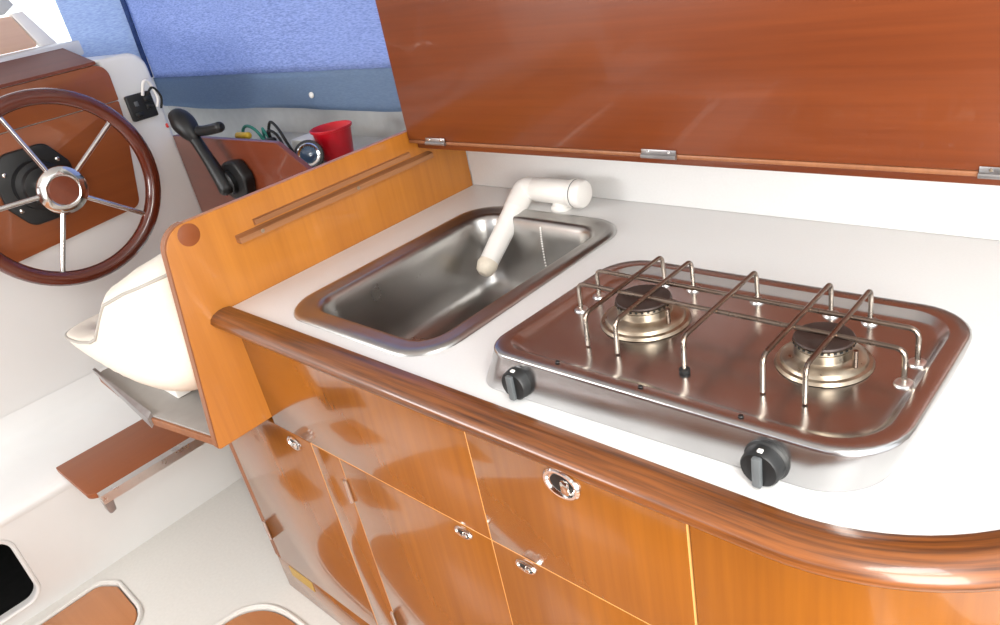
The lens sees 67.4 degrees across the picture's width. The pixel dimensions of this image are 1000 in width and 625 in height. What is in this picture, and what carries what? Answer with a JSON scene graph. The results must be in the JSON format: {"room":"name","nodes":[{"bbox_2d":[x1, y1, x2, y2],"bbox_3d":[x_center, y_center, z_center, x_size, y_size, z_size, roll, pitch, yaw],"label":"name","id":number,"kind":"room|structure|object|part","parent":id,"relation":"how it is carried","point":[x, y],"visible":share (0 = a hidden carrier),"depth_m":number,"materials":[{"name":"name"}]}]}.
{"room":"ship interior","nodes":[
{"label":"ship interior","id":0,"kind":"room"},
{"bbox_2d":[0,544,33,615],"bbox_3d":[-1.556,0.726,1.887,0.418,0.240,0.580,14,37,41],"label":"opening","id":1,"kind":"structure","parent":0,"point":[16,586],"depth_m":2.04,"materials":[{"name":"black"}]},
{"bbox_2d":[0,366,141,528],"bbox_3d":[-1.542,0.582,1.729,0.292,0.150,2.378,14,37,41],"label":"wall","id":2,"kind":"structure","parent":0,"point":[52,430],"depth_m":2.09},
{"bbox_2d":[0,40,201,418],"bbox_3d":[-1.829,-0.029,2.024,0.776,0.958,1.900,14,37,41],"label":"console","id":3,"kind":"object","parent":2,"relation":"on","point":[37,360],"visible":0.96,"depth_m":2.11,"materials":[{"name":"white plastic"}]},
{"bbox_3d":[-1.836,-0.655,2.230,0.259,0.046,1.100,14,37,41],"label":"sill","id":4,"kind":"part","parent":3,"relation":"part of","materials":[{"name":"white plastic"}]},
{"bbox_2d":[0,88,160,285],"bbox_3d":[-1.162,-0.324,1.939,0.210,0.491,0.491,14,37,41],"label":"steering wheel","id":5,"kind":"object","parent":3,"relation":"attached to","point":[39,185],"visible":1,"depth_m":1.93,"materials":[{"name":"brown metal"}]},
{"bbox_2d":[124,79,162,121],"bbox_3d":[-1.024,-0.614,2.160,0.036,0.106,0.098,14,37,41],"label":"socket plate","id":6,"kind":"object","parent":3,"relation":"attached to","point":[141,106],"visible":1,"depth_m":2.16,"materials":[{"name":"black plastic"}]},
{"bbox_2d":[136,112,143,117],"bbox_3d":[-1.036,-0.569,2.159,0.006,0.014,0.022,14,37,41],"label":"switch","id":7,"kind":"object","parent":6,"relation":"attached to","point":[138,114],"depth_m":2.16,"materials":[{"name":"black plastic"}]},
{"bbox_3d":[-1.036,-0.596,2.167,0.016,0.072,0.074,14,37,41],"label":"plate","id":8,"kind":"part","parent":6,"relation":"part of","materials":[{"name":"black plastic"}]},
{"bbox_2d":[173,134,312,212],"bbox_3d":[-0.669,-0.305,2.088,0.758,0.364,0.015,14,37,41],"label":"panel","id":9,"kind":"object","parent":3,"relation":"attached to","point":[270,162],"visible":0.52,"depth_m":2.02,"materials":[{"name":"brown wood"}]},
{"bbox_2d":[165,108,255,198],"bbox_3d":[-0.794,-0.429,2.045,0.254,0.261,0.090,14,37,41],"label":"lever","id":10,"kind":"object","parent":9,"relation":"attached to","point":[234,178],"visible":0.94,"depth_m":2.01,"materials":[{"name":"black plastic"}]},
{"bbox_3d":[-0.801,-0.428,2.035,0.159,0.224,0.050,14,37,41],"label":"arm","id":11,"kind":"part","parent":10,"relation":"part of","materials":[{"name":"black plastic"}]},
{"bbox_2d":[56,419,204,512],"bbox_3d":[-0.925,0.362,2.002,0.257,0.058,0.403,14,37,41],"label":"board","id":12,"kind":"object","parent":2,"relation":"on","point":[107,470],"visible":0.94,"depth_m":1.93,"materials":[{"name":"wood"}]},
{"bbox_3d":[-0.847,0.365,1.927,0.044,0.025,0.372,14,37,41],"label":"support rail","id":13,"kind":"part","parent":12,"relation":"part of","materials":[{"name":"metal"}]},
{"bbox_2d":[0,443,241,624],"bbox_3d":[-1.302,0.705,1.826,0.020,0.280,2.700,14,37,41],"label":"wall","id":14,"kind":"structure","parent":0,"point":[70,538],"depth_m":2.03,"materials":[{"name":"white plastic"}]},
{"bbox_2d":[0,540,40,624],"bbox_3d":[-1.383,0.763,1.737,0.012,0.219,0.557,14,37,41],"label":"trim","id":15,"kind":"structure","parent":14,"relation":"attached to","point":[10,544],"depth_m":1.90,"materials":[{"name":"white plastic"}]},
{"bbox_2d":[146,57,176,135],"bbox_3d":[-2.235,-0.194,2.204,0.025,1.950,2.730,14,37,41],"label":"wall","id":16,"kind":"structure","parent":0,"point":[165,108],"depth_m":3.01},
{"bbox_2d":[0,0,56,54],"bbox_3d":[-1.931,-0.830,2.308,0.036,0.260,1.025,14,37,41],"label":"hatch","id":17,"kind":"object","parent":16,"relation":"attached to","point":[18,32],"visible":0.87,"depth_m":2.56,"materials":[{"name":"white plastic"}]},
{"bbox_2d":[55,0,152,76],"bbox_3d":[-1.473,-1.179,2.658,0.027,0.730,0.235,15,37,42],"label":"curtain","id":18,"kind":"object","parent":16,"relation":"hanging from","point":[101,27],"visible":0.86,"depth_m":2.74,"materials":[{"name":"blue fabric"}]},
{"bbox_2d":[22,477,340,624],"bbox_3d":[-0.352,1.078,1.064,2.510,0.030,2.700,14,37,41],"label":"floor","id":19,"kind":"structure","parent":0,"point":[219,559],"depth_m":1.98,"materials":[{"name":"white plastic"}]},
{"bbox_2d":[229,417,377,624],"bbox_3d":[-0.269,0.346,1.750,0.409,0.600,0.507,14,37,41],"label":"base cabinet","id":20,"kind":"object","parent":19,"relation":"on","point":[280,470],"visible":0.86,"depth_m":1.57,"materials":[{"name":"brown wood"}]},
{"bbox_2d":[92,368,253,444],"bbox_3d":[-0.558,0.083,1.679,0.550,0.032,0.539,14,37,41],"label":"shelf","id":21,"kind":"object","parent":20,"relation":"on","point":[184,415],"visible":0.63,"depth_m":1.50,"materials":[{"name":"white plastic"}]},
{"bbox_2d":[64,254,197,397],"bbox_3d":[-0.645,-0.054,1.606,0.624,0.320,0.470,14,37,41],"label":"chair","id":22,"kind":"object","parent":21,"relation":"on","point":[136,333],"visible":0.45,"depth_m":1.32,"materials":[{"name":"white leather"}]},
{"bbox_3d":[-0.467,0.628,1.770,0.096,0.031,0.002,14,37,41],"label":"label plate","id":23,"kind":"part","parent":20,"relation":"part of","materials":[{"name":"yellow metal"}]},
{"bbox_2d":[242,339,512,624],"bbox_3d":[0.013,0.302,1.492,0.565,0.807,0.608,14,37,41],"label":"base cabinet","id":24,"kind":"object","parent":19,"relation":"on","point":[401,482],"visible":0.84,"depth_m":1.20,"materials":[{"name":"brown wood"}]},
{"bbox_3d":[-0.247,0.496,1.442,0.082,0.590,0.016,14,37,41],"label":"filler panel","id":25,"kind":"part","parent":24,"relation":"part of","materials":[{"name":"brown wood"}]},
{"bbox_3d":[-0.232,0.168,1.183,0.563,0.206,0.016,14,37,41],"label":"drawer","id":26,"kind":"part","parent":24,"relation":"part of","materials":[{"name":"brown wood"}]},
{"bbox_3d":[-0.085,0.537,1.296,0.358,0.590,0.016,14,37,41],"label":"door","id":27,"kind":"part","parent":24,"relation":"part of","materials":[{"name":"brown wood"}]},
{"bbox_2d":[211,185,999,592],"bbox_3d":[0.180,-0.014,1.083,1.230,0.040,0.680,14,37,41],"label":"countertop","id":28,"kind":"structure","parent":24,"relation":"on","point":[933,524],"depth_m":0.86,"materials":[{"name":"white laminate"}]},
{"bbox_2d":[160,130,472,448],"bbox_3d":[-0.297,-0.093,1.469,0.032,0.401,0.732,14,37,41],"label":"divider panel","id":29,"kind":"object","parent":28,"relation":"on","point":[227,254],"visible":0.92,"depth_m":1.35,"materials":[{"name":"brown wood"}]},
{"bbox_2d":[294,206,616,356],"bbox_3d":[-0.055,-0.011,1.302,0.368,0.159,0.500,14,37,41],"label":"sink","id":30,"kind":"object","parent":28,"relation":"in","point":[426,295],"visible":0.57,"depth_m":1.38,"materials":[{"name":"metal"}]},
{"bbox_3d":[0.081,-0.087,1.405,0.010,0.141,0.049,2,30,25],"label":"plug chain","id":31,"kind":"part","parent":30,"relation":"part of","materials":[{"name":"silver metal"}]},
{"bbox_2d":[476,177,591,276],"bbox_3d":[0.058,-0.160,1.415,0.171,0.151,0.193,14,37,41],"label":"tap","id":32,"kind":"object","parent":28,"relation":"on","point":[565,195],"visible":0.98,"depth_m":1.42,"materials":[{"name":"white plastic"}]},
{"bbox_3d":[0.003,-0.151,1.450,0.044,0.103,0.122,14,37,41],"label":"spout","id":33,"kind":"part","parent":32,"relation":"part of","materials":[{"name":"white plastic"}]},
{"bbox_2d":[486,256,971,491],"bbox_3d":[0.232,0.031,0.849,0.479,0.086,0.316,14,37,41],"label":"gas hob","id":34,"kind":"object","parent":28,"relation":"in","point":[825,389],"visible":1,"depth_m":0.79,"materials":[{"name":"metal"}]},
{"bbox_3d":[0.021,0.083,0.881,0.043,0.043,0.019,14,37,41],"label":"knob","id":35,"kind":"part","parent":34,"relation":"part of","materials":[{"name":"black plastic"}]},
{"bbox_2d":[574,305,587,312],"bbox_3d":[0.105,-0.005,0.970,0.019,0.004,0.019,-28,31,-30],"label":"socket","id":36,"kind":"object","parent":34,"relation":"attached to","point":[577,308],"depth_m":0.97,"materials":[{"name":"metal"}]},
{"bbox_2d":[592,292,605,299],"bbox_3d":[0.131,-0.023,0.994,0.019,0.004,0.019,8,33,34],"label":"socket","id":37,"kind":"object","parent":34,"relation":"attached to","point":[595,295],"depth_m":0.99,"materials":[{"name":"metal"}]},
{"bbox_3d":[0.174,-0.014,0.908,0.067,0.005,0.067,12,35,38],"label":"burner crown","id":38,"kind":"part","parent":34,"relation":"part of","materials":[{"name":"gold metal"}]},
{"bbox_3d":[0.176,-0.002,0.914,0.110,0.022,0.110,14,37,41],"label":"burner","id":39,"kind":"part","parent":34,"relation":"part of","materials":[{"name":"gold metal"}]},
{"bbox_2d":[686,285,699,292],"bbox_3d":[0.249,-0.031,0.964,0.019,0.004,0.019,-28,31,-30],"label":"socket","id":40,"kind":"object","parent":34,"relation":"attached to","point":[687,290],"depth_m":0.96,"materials":[{"name":"metal"}]},
{"bbox_2d":[750,296,764,304],"bbox_3d":[0.311,-0.015,0.907,0.019,0.004,0.019,8,33,34],"label":"socket","id":41,"kind":"object","parent":34,"relation":"attached to","point":[751,302],"depth_m":0.90,"materials":[{"name":"metal"}]},
{"bbox_3d":[0.240,0.139,0.684,0.043,0.043,0.019,14,37,41],"label":"knob","id":42,"kind":"part","parent":34,"relation":"part of","materials":[{"name":"black plastic"}]},
{"bbox_3d":[0.329,0.028,0.763,0.058,0.006,0.058,14,37,41],"label":"burner crown","id":43,"kind":"part","parent":34,"relation":"part of","materials":[{"name":"gold metal"}]},
{"bbox_3d":[0.332,0.041,0.769,0.096,0.022,0.096,14,37,41],"label":"burner","id":44,"kind":"part","parent":34,"relation":"part of","materials":[{"name":"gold metal"}]},
{"bbox_2d":[822,309,838,318],"bbox_3d":[0.375,0.001,0.850,0.019,0.004,0.019,8,33,34],"label":"socket","id":45,"kind":"object","parent":34,"relation":"attached to","point":[836,310],"depth_m":0.85,"materials":[{"name":"metal"}]},
{"bbox_2d":[861,316,877,325],"bbox_3d":[0.406,0.009,0.822,0.019,0.004,0.019,-28,31,-30],"label":"socket","id":46,"kind":"object","parent":34,"relation":"attached to","point":[874,317],"depth_m":0.82,"materials":[{"name":"metal"}]},
{"bbox_2d":[893,378,912,388],"bbox_3d":[0.386,0.067,0.716,0.019,0.004,0.019,-28,31,-30],"label":"socket","id":47,"kind":"object","parent":34,"relation":"attached to","point":[898,383],"depth_m":0.71,"materials":[{"name":"metal"}]},
{"bbox_2d":[908,357,926,367],"bbox_3d":[0.412,0.049,0.741,0.019,0.004,0.019,-28,31,-30],"label":"socket","id":48,"kind":"object","parent":34,"relation":"attached to","point":[913,362],"depth_m":0.74,"materials":[{"name":"metal"}]},
{"bbox_2d":[465,432,698,624],"bbox_3d":[0.335,0.385,1.202,0.317,0.807,0.608,14,37,41],"label":"base cabinet","id":49,"kind":"object","parent":19,"relation":"on","point":[569,550],"visible":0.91,"depth_m":0.90,"materials":[{"name":"brown wood"}]},
{"bbox_2d":[550,474,572,492],"bbox_3d":[0.070,0.197,0.859,0.034,0.025,0.001,14,37,41],"label":"latch","id":50,"kind":"object","parent":49,"relation":"on","point":[559,483],"depth_m":0.85,"materials":[{"name":"silver metal"}]},
{"bbox_3d":[0.162,0.601,1.073,0.315,0.590,0.016,14,37,41],"label":"door","id":51,"kind":"part","parent":49,"relation":"part of","materials":[{"name":"brown wood"}]},
{"bbox_2d":[690,526,999,624],"bbox_3d":[0.573,0.438,1.004,0.304,0.806,0.620,14,37,41],"label":"base cabinet","id":52,"kind":"object","parent":19,"relation":"on","point":[735,585],"visible":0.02,"depth_m":0.69,"materials":[{"name":"brown wood"}]},
{"bbox_2d":[168,106,473,184],"bbox_3d":[-0.075,-0.486,1.906,3.800,1.950,0.020,14,37,41],"label":"wall","id":53,"kind":"structure","parent":0,"point":[293,120],"depth_m":2.43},
{"bbox_2d":[125,0,401,111],"bbox_3d":[-0.755,-1.011,2.176,1.745,0.850,0.025,14,37,41],"label":"curtain","id":54,"kind":"object","parent":53,"relation":"hanging from","point":[201,54],"visible":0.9,"depth_m":2.29,"materials":[{"name":"blue fabric"}]},
{"bbox_2d":[259,132,471,178],"bbox_3d":[-0.455,-0.422,2.066,1.098,0.020,0.341,14,37,41],"label":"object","id":55,"kind":"structure","parent":0,"point":[359,142],"depth_m":2.18,"materials":[{"name":"grey plastic"}]},
{"bbox_2d":[235,124,267,139],"bbox_3d":[-0.695,-0.491,2.156,0.173,0.108,0.079,14,37,41],"label":"cable bundle","id":56,"kind":"object","parent":55,"relation":"on","point":[245,135],"visible":0.58,"depth_m":2.11,"materials":[{"name":"green plastic"}]},
{"bbox_2d":[264,121,293,151],"bbox_3d":[-0.589,-0.465,2.040,0.128,0.122,0.062,14,37,41],"label":"cable bundle","id":57,"kind":"object","parent":55,"relation":"on","point":[269,131],"visible":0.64,"depth_m":2.02,"materials":[{"name":"black rubber"}]},
{"bbox_2d":[291,133,323,161],"bbox_3d":[-0.503,-0.448,2.042,0.100,0.064,0.075,14,37,41],"label":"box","id":58,"kind":"object","parent":55,"relation":"on","point":[295,141],"visible":0.14,"depth_m":2.03,"materials":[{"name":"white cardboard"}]},
{"bbox_2d":[294,140,323,166],"bbox_3d":[-0.487,-0.403,1.919,0.076,0.079,0.070,-14,27,-6],"label":"torch","id":59,"kind":"object","parent":55,"relation":"on","point":[311,152],"visible":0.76,"depth_m":1.89,"materials":[{"name":"silver metal"}]},
{"bbox_2d":[309,120,353,162],"bbox_3d":[-0.435,-0.447,1.980,0.113,0.092,0.113,14,37,41],"label":"bucket","id":60,"kind":"object","parent":55,"relation":"on","point":[335,138],"visible":0.84,"depth_m":1.95,"materials":[{"name":"red plastic"}]},
{"bbox_2d":[467,151,999,239],"bbox_3d":[0.410,-0.220,1.226,1.299,0.120,0.019,14,37,41],"label":"backsplash","id":61,"kind":"structure","parent":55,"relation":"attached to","point":[945,208],"depth_m":1.20,"materials":[{"name":"white plastic"}]},
{"bbox_2d":[375,0,999,185],"bbox_3d":[0.291,-0.478,1.035,1.278,0.534,0.176,14,37,41],"label":"flap","id":62,"kind":"object","parent":61,"relation":"attached to","point":[890,89],"visible":1,"depth_m":1.02,"materials":[{"name":"brown wood"}]},
{"bbox_2d":[418,143,999,185],"bbox_3d":[0.346,-0.258,1.159,1.278,0.016,0.150,14,37,41],"label":"shelf","id":63,"kind":"object","parent":62,"relation":"attached to","point":[737,165],"depth_m":1.06,"materials":[{"name":"white plastic"}]},
{"bbox_3d":[-0.346,1.105,1.077,2.510,0.029,2.700,14,37,41],"label":"floor","id":64,"kind":"structure","parent":0,"visible":0},
{"bbox_2d":[42,586,137,624],"bbox_3d":[-1.047,0.835,1.817,0.317,0.029,0.346,14,37,41],"label":"floor hatch","id":65,"kind":"object","parent":64,"relation":"on","point":[103,605],"visible":0.94,"depth_m":1.92,"materials":[{"name":"brown wood"}]},
{"bbox_2d":[33,580,143,624],"bbox_3d":[-1.049,0.821,1.810,0.347,0.012,0.376,14,37,41],"label":"trim","id":66,"kind":"structure","parent":65,"relation":"on","point":[119,583],"depth_m":1.95,"materials":[{"name":"white plastic"}]},
{"bbox_2d":[224,611,295,624],"bbox_3d":[-0.335,1.161,0.896,1.829,0.029,1.239,14,37,41],"label":"floor hatch","id":67,"kind":"object","parent":64,"relation":"on","point":[257,617],"visible":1,"depth_m":1.79,"materials":[{"name":"brown wood"}]},
{"bbox_2d":[214,603,306,624],"bbox_3d":[-0.338,1.148,0.889,1.859,0.012,1.269,14,37,41],"label":"trim","id":68,"kind":"structure","parent":67,"relation":"on","point":[291,615],"depth_m":1.81,"materials":[{"name":"white plastic"}]}
]}

